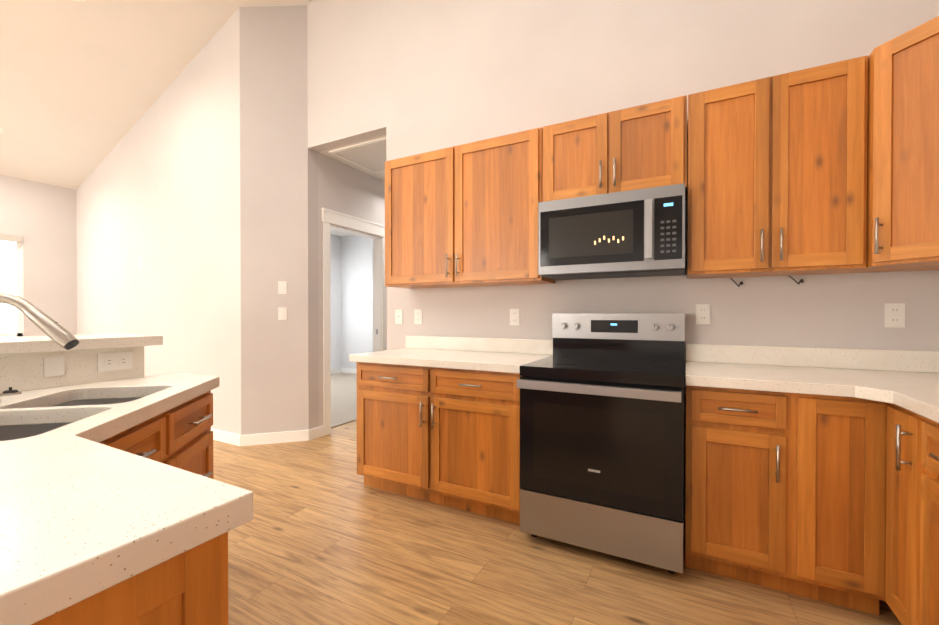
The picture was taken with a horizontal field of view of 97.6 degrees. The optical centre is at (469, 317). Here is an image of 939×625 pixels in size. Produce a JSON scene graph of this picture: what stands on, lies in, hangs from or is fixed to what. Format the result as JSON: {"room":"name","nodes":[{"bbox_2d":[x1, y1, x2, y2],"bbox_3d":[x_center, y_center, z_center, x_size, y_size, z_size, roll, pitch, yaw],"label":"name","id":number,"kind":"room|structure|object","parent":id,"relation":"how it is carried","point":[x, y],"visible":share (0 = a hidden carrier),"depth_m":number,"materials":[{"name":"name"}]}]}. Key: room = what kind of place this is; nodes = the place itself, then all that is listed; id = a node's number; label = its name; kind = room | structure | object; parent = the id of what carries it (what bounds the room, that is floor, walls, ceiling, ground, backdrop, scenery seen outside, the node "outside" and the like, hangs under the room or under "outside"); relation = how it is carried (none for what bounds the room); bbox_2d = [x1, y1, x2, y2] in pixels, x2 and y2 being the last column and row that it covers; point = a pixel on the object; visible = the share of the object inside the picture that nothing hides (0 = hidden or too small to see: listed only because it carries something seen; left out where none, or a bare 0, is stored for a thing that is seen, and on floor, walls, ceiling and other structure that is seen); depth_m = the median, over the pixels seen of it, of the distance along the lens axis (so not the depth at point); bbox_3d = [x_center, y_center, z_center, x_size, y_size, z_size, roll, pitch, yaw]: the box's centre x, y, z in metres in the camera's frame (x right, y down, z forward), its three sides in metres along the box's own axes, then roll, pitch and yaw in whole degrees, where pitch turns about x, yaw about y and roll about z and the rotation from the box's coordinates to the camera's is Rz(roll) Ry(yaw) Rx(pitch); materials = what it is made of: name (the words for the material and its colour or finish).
{"room":"kitchen","nodes":[
{"label":"kitchen","id":0,"kind":"room"},
{"bbox_2d":[0,174,76,335],"bbox_3d":[-5.546,-0.252,4.369,0.120,2.810,2.050,0,0,28],"label":"wall","id":1,"kind":"structure","parent":0,"point":[49,265],"depth_m":4.98,"materials":[{"name":"beige paint"}]},
{"bbox_2d":[0,240,22,336],"bbox_3d":[-5.663,-0.355,4.159,0.070,1.180,1.570,0,0,28],"label":"window","id":2,"kind":"structure","parent":1,"relation":"in","point":[7,281],"depth_m":4.80,"materials":[{"name":"white glass"}]},
{"bbox_2d":[0,233,22,242],"bbox_3d":[-5.605,-0.906,4.124,0.058,0.073,1.550,0,0,28],"label":"window blind","id":3,"kind":"object","parent":1,"relation":"attached to","point":[11,238],"visible":1,"depth_m":4.72,"materials":[{"name":"white fabric"}]},
{"bbox_2d":[211,368,356,445],"bbox_3d":[-3.744,1.112,2.439,4.880,0.112,11.400,0,0,28],"label":"baseboard","id":4,"kind":"structure","parent":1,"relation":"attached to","point":[263,438],"depth_m":3.79,"materials":[{"name":"white wood"}]},
{"bbox_2d":[76,8,240,434],"bbox_3d":[-3.559,-0.831,4.543,3.470,3.966,0.120,0,0,28],"label":"wall","id":5,"kind":"structure","parent":0,"point":[158,189],"depth_m":4.14,"materials":[{"name":"beige paint"}]},
{"bbox_2d":[0,0,385,236],"bbox_3d":[-2.299,-3.069,1.599,8.590,3.084,11.720,0,0,28],"label":"ceiling","id":6,"kind":"structure","parent":0,"point":[84,85],"depth_m":3.84,"materials":[{"name":"paint"}]},
{"bbox_2d":[329,137,385,172],"bbox_3d":[-0.883,-1.577,4.046,0.700,0.014,0.650,0,0,28],"label":"attic hatch","id":7,"kind":"object","parent":6,"relation":"in","point":[370,156],"visible":0.61,"depth_m":3.96,"materials":[{"name":"white"}]},
{"bbox_2d":[239,6,384,434],"bbox_3d":[-0.960,-0.906,5.319,0.400,4.104,3.920,0,0,28],"label":"wall","id":8,"kind":"structure","parent":0,"point":[279,242],"depth_m":3.78,"materials":[{"name":"paint"}]},
{"bbox_2d":[278,281,286,293],"bbox_3d":[-1.722,-0.272,3.782,0.054,0.116,0.054,0,0,28],"label":"light switch","id":9,"kind":"object","parent":8,"relation":"attached to","point":[282,287],"visible":1,"depth_m":3.78,"materials":[{"name":"white plastic"}]},
{"bbox_2d":[278,307,286,319],"bbox_3d":[-1.721,-0.032,3.783,0.072,0.116,0.008,0,0,-17],"label":"light switch","id":10,"kind":"object","parent":8,"relation":"attached to","point":[282,313],"visible":1,"depth_m":3.78,"materials":[{"name":"white plastic"}]},
{"bbox_2d":[321,208,386,435],"bbox_3d":[-1.248,0.045,4.449,0.154,2.215,0.990,0,0,28],"label":"door frame","id":11,"kind":"structure","parent":8,"relation":"attached to","point":[334,218],"depth_m":4.31,"materials":[{"name":"white wood"}]},
{"bbox_2d":[330,234,340,368],"bbox_3d":[-2.724,-0.245,8.110,0.120,2.740,0.400,0,0,28],"label":"wall","id":12,"kind":"structure","parent":0,"point":[335,277],"depth_m":8.12,"materials":[{"name":"paint"}]},
{"bbox_2d":[331,373,356,427],"bbox_3d":[-2.188,1.165,6.051,3.000,0.072,3.800,0,0,28],"label":"floor","id":13,"kind":"structure","parent":0,"point":[343,398],"depth_m":5.72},
{"bbox_2d":[341,235,372,368],"bbox_3d":[-1.329,-0.241,7.667,3.000,2.740,0.120,0,0,28],"label":"wall","id":14,"kind":"structure","parent":0,"point":[356,294],"depth_m":8.07,"materials":[{"name":"paint"}]},
{"bbox_2d":[213,420,901,624],"bbox_3d":[-2.467,1.206,1.313,8.790,0.060,11.200,0,0,28],"label":"floor","id":15,"kind":"structure","parent":0,"point":[325,536],"depth_m":1.89,"materials":[{"name":"brown wood"}]},
{"bbox_2d":[48,537,228,624],"bbox_3d":[-0.991,0.744,0.996,1.474,0.870,1.262,0,0,28],"label":"kitchen island","id":16,"kind":"object","parent":15,"relation":"on","point":[192,590],"depth_m":0.55,"materials":[{"name":"wood"}]},
{"bbox_2d":[0,373,252,624],"bbox_3d":[-0.984,0.286,0.988,1.490,0.045,1.323,0,0,28],"label":"island countertop","id":17,"kind":"structure","parent":16,"relation":"on","point":[105,485],"depth_m":0.63,"materials":[{"name":"white stone"}]},
{"bbox_2d":[0,387,21,395],"bbox_3d":[-1.548,0.248,1.386,0.054,0.024,0.053,0,0,28],"label":"cover","id":18,"kind":"object","parent":17,"relation":"on","point":[10,391],"visible":1,"depth_m":1.38,"materials":[{"name":"silver metal"}]},
{"bbox_2d":[0,292,78,349],"bbox_3d":[-1.291,0.096,1.165,0.310,0.332,0.062,0,0,-16],"label":"faucet","id":19,"kind":"object","parent":17,"relation":"on","point":[55,331],"visible":1,"depth_m":1.16,"materials":[{"name":"silver metal"}]},
{"bbox_2d":[43,356,63,376],"bbox_3d":[-1.540,0.183,1.522,0.005,0.072,0.055,0,0,28],"label":"light switch","id":20,"kind":"object","parent":17,"relation":"attached to","point":[53,366],"visible":1,"depth_m":1.52,"materials":[{"name":"white plastic"}]},
{"bbox_2d":[0,398,139,440],"bbox_3d":[-1.206,0.375,1.197,0.718,0.264,0.754,0,0,28],"label":"sink","id":21,"kind":"object","parent":17,"relation":"in","point":[21,419],"depth_m":1.17,"materials":[{"name":"metal"}]},
{"bbox_2d":[97,352,132,371],"bbox_3d":[-1.452,0.182,1.685,0.008,0.072,0.116,0,0,28],"label":"outlet","id":22,"kind":"object","parent":17,"relation":"attached to","point":[114,361],"visible":1,"depth_m":1.68,"materials":[{"name":"white plastic"}]},
{"bbox_2d":[356,363,520,523],"bbox_3d":[-0.098,0.730,2.760,1.204,0.870,0.617,0,0,28],"label":"base cabinet","id":23,"kind":"object","parent":15,"relation":"on","point":[439,435],"depth_m":2.46,"materials":[{"name":"brown wood"}]},
{"bbox_2d":[349,347,552,374],"bbox_3d":[-0.114,0.273,2.748,1.226,0.045,0.648,0,0,28],"label":"countertop","id":24,"kind":"structure","parent":23,"relation":"on","point":[507,362],"depth_m":2.57,"materials":[{"name":"white stone"}]},
{"bbox_2d":[517,313,684,573],"bbox_3d":[0.733,0.575,2.220,0.756,1.190,0.730,0,0,28],"label":"range","id":25,"kind":"object","parent":15,"relation":"on","point":[602,452],"visible":1,"depth_m":1.97,"materials":[{"name":"grey metal"}]},
{"bbox_2d":[685,359,938,624],"bbox_3d":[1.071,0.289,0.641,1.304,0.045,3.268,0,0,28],"label":"base cabinet","id":26,"kind":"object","parent":15,"relation":"on","point":[817,483],"depth_m":1.64,"materials":[{"name":"brown wood"}]},
{"bbox_2d":[307,0,938,516],"bbox_3d":[0.532,-1.673,2.829,4.560,5.677,0.120,0,0,28],"label":"wall","id":27,"kind":"structure","parent":0,"point":[458,72],"depth_m":2.65,"materials":[{"name":"beige paint"}]},
{"bbox_2d":[395,310,402,323],"bbox_3d":[-0.578,-0.004,3.350,0.072,0.116,0.015,0,0,28],"label":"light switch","id":28,"kind":"object","parent":27,"relation":"attached to","point":[398,316],"visible":1,"depth_m":3.35,"materials":[{"name":"white plastic"}]},
{"bbox_2d":[414,309,421,323],"bbox_3d":[-0.409,-0.003,3.265,0.072,0.116,0.008,0,0,28],"label":"electrical outlet","id":29,"kind":"object","parent":27,"relation":"attached to","point":[417,316],"visible":1,"depth_m":3.26,"materials":[{"name":"white plastic"}]},
{"bbox_2d":[385,127,554,288],"bbox_3d":[-0.031,-0.687,2.882,1.200,0.925,0.317,0,0,28],"label":"upper cabinet","id":30,"kind":"object","parent":27,"relation":"attached to","point":[464,215],"depth_m":2.71,"materials":[{"name":"brown wood"}]},
{"bbox_2d":[510,309,519,324],"bbox_3d":[0.317,0.000,2.882,0.072,0.116,0.008,0,0,28],"label":"electrical outlet","id":31,"kind":"object","parent":27,"relation":"attached to","point":[514,316],"visible":1,"depth_m":2.88,"materials":[{"name":"white plastic"}]},
{"bbox_2d":[541,95,688,201],"bbox_3d":[0.844,-0.909,2.419,0.770,0.474,0.317,0,0,28],"label":"upper cabinet","id":32,"kind":"object","parent":27,"relation":"attached to","point":[644,146],"depth_m":2.26,"materials":[{"name":"brown wood"}]},
{"bbox_2d":[538,183,684,279],"bbox_3d":[0.819,-0.455,2.375,0.756,0.426,0.425,0,0,28],"label":"microwave","id":33,"kind":"object","parent":32,"relation":"attached to","point":[633,233],"visible":1,"depth_m":2.20,"materials":[{"name":"grey metal"}]},
{"bbox_2d":[406,335,938,370],"bbox_3d":[0.939,0.202,2.546,3.276,0.099,0.020,0,0,28],"label":"backsplash","id":34,"kind":"structure","parent":27,"relation":"attached to","point":[871,359],"depth_m":2.19,"materials":[{"name":"white stone"}]},
{"bbox_2d":[696,304,709,324],"bbox_3d":[1.333,-0.016,2.345,0.072,0.116,0.008,0,0,28],"label":"electrical outlet","id":35,"kind":"object","parent":27,"relation":"attached to","point":[703,314],"visible":1,"depth_m":2.34,"materials":[{"name":"white plastic"}]},
{"bbox_2d":[685,60,856,278],"bbox_3d":[1.496,-0.681,2.077,0.692,0.925,0.317,0,0,28],"label":"upper cabinet","id":36,"kind":"object","parent":27,"relation":"attached to","point":[831,168],"depth_m":1.95,"materials":[{"name":"brown wood"}]},
{"bbox_2d":[789,276,803,283],"bbox_3d":[1.695,-0.193,2.130,0.063,0.049,0.024,0,0,28],"label":"hook","id":37,"kind":"object","parent":36,"relation":"hanging from","point":[801,281],"visible":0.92,"depth_m":2.12,"materials":[{"name":"black metal"}]},
{"bbox_2d":[841,16,938,272],"bbox_3d":[1.950,-0.678,1.628,0.678,0.925,0.686,0,0,28],"label":"upper cabinet","id":38,"kind":"object","parent":27,"relation":"attached to","point":[892,92],"depth_m":1.67,"materials":[{"name":"brown wood"}]},
{"bbox_2d":[884,303,904,327],"bbox_3d":[2.041,-0.009,1.972,0.072,0.116,0.008,0,0,28],"label":"electrical outlet","id":39,"kind":"object","parent":27,"relation":"attached to","point":[894,315],"visible":1,"depth_m":1.97,"materials":[{"name":"white plastic"}]}
]}

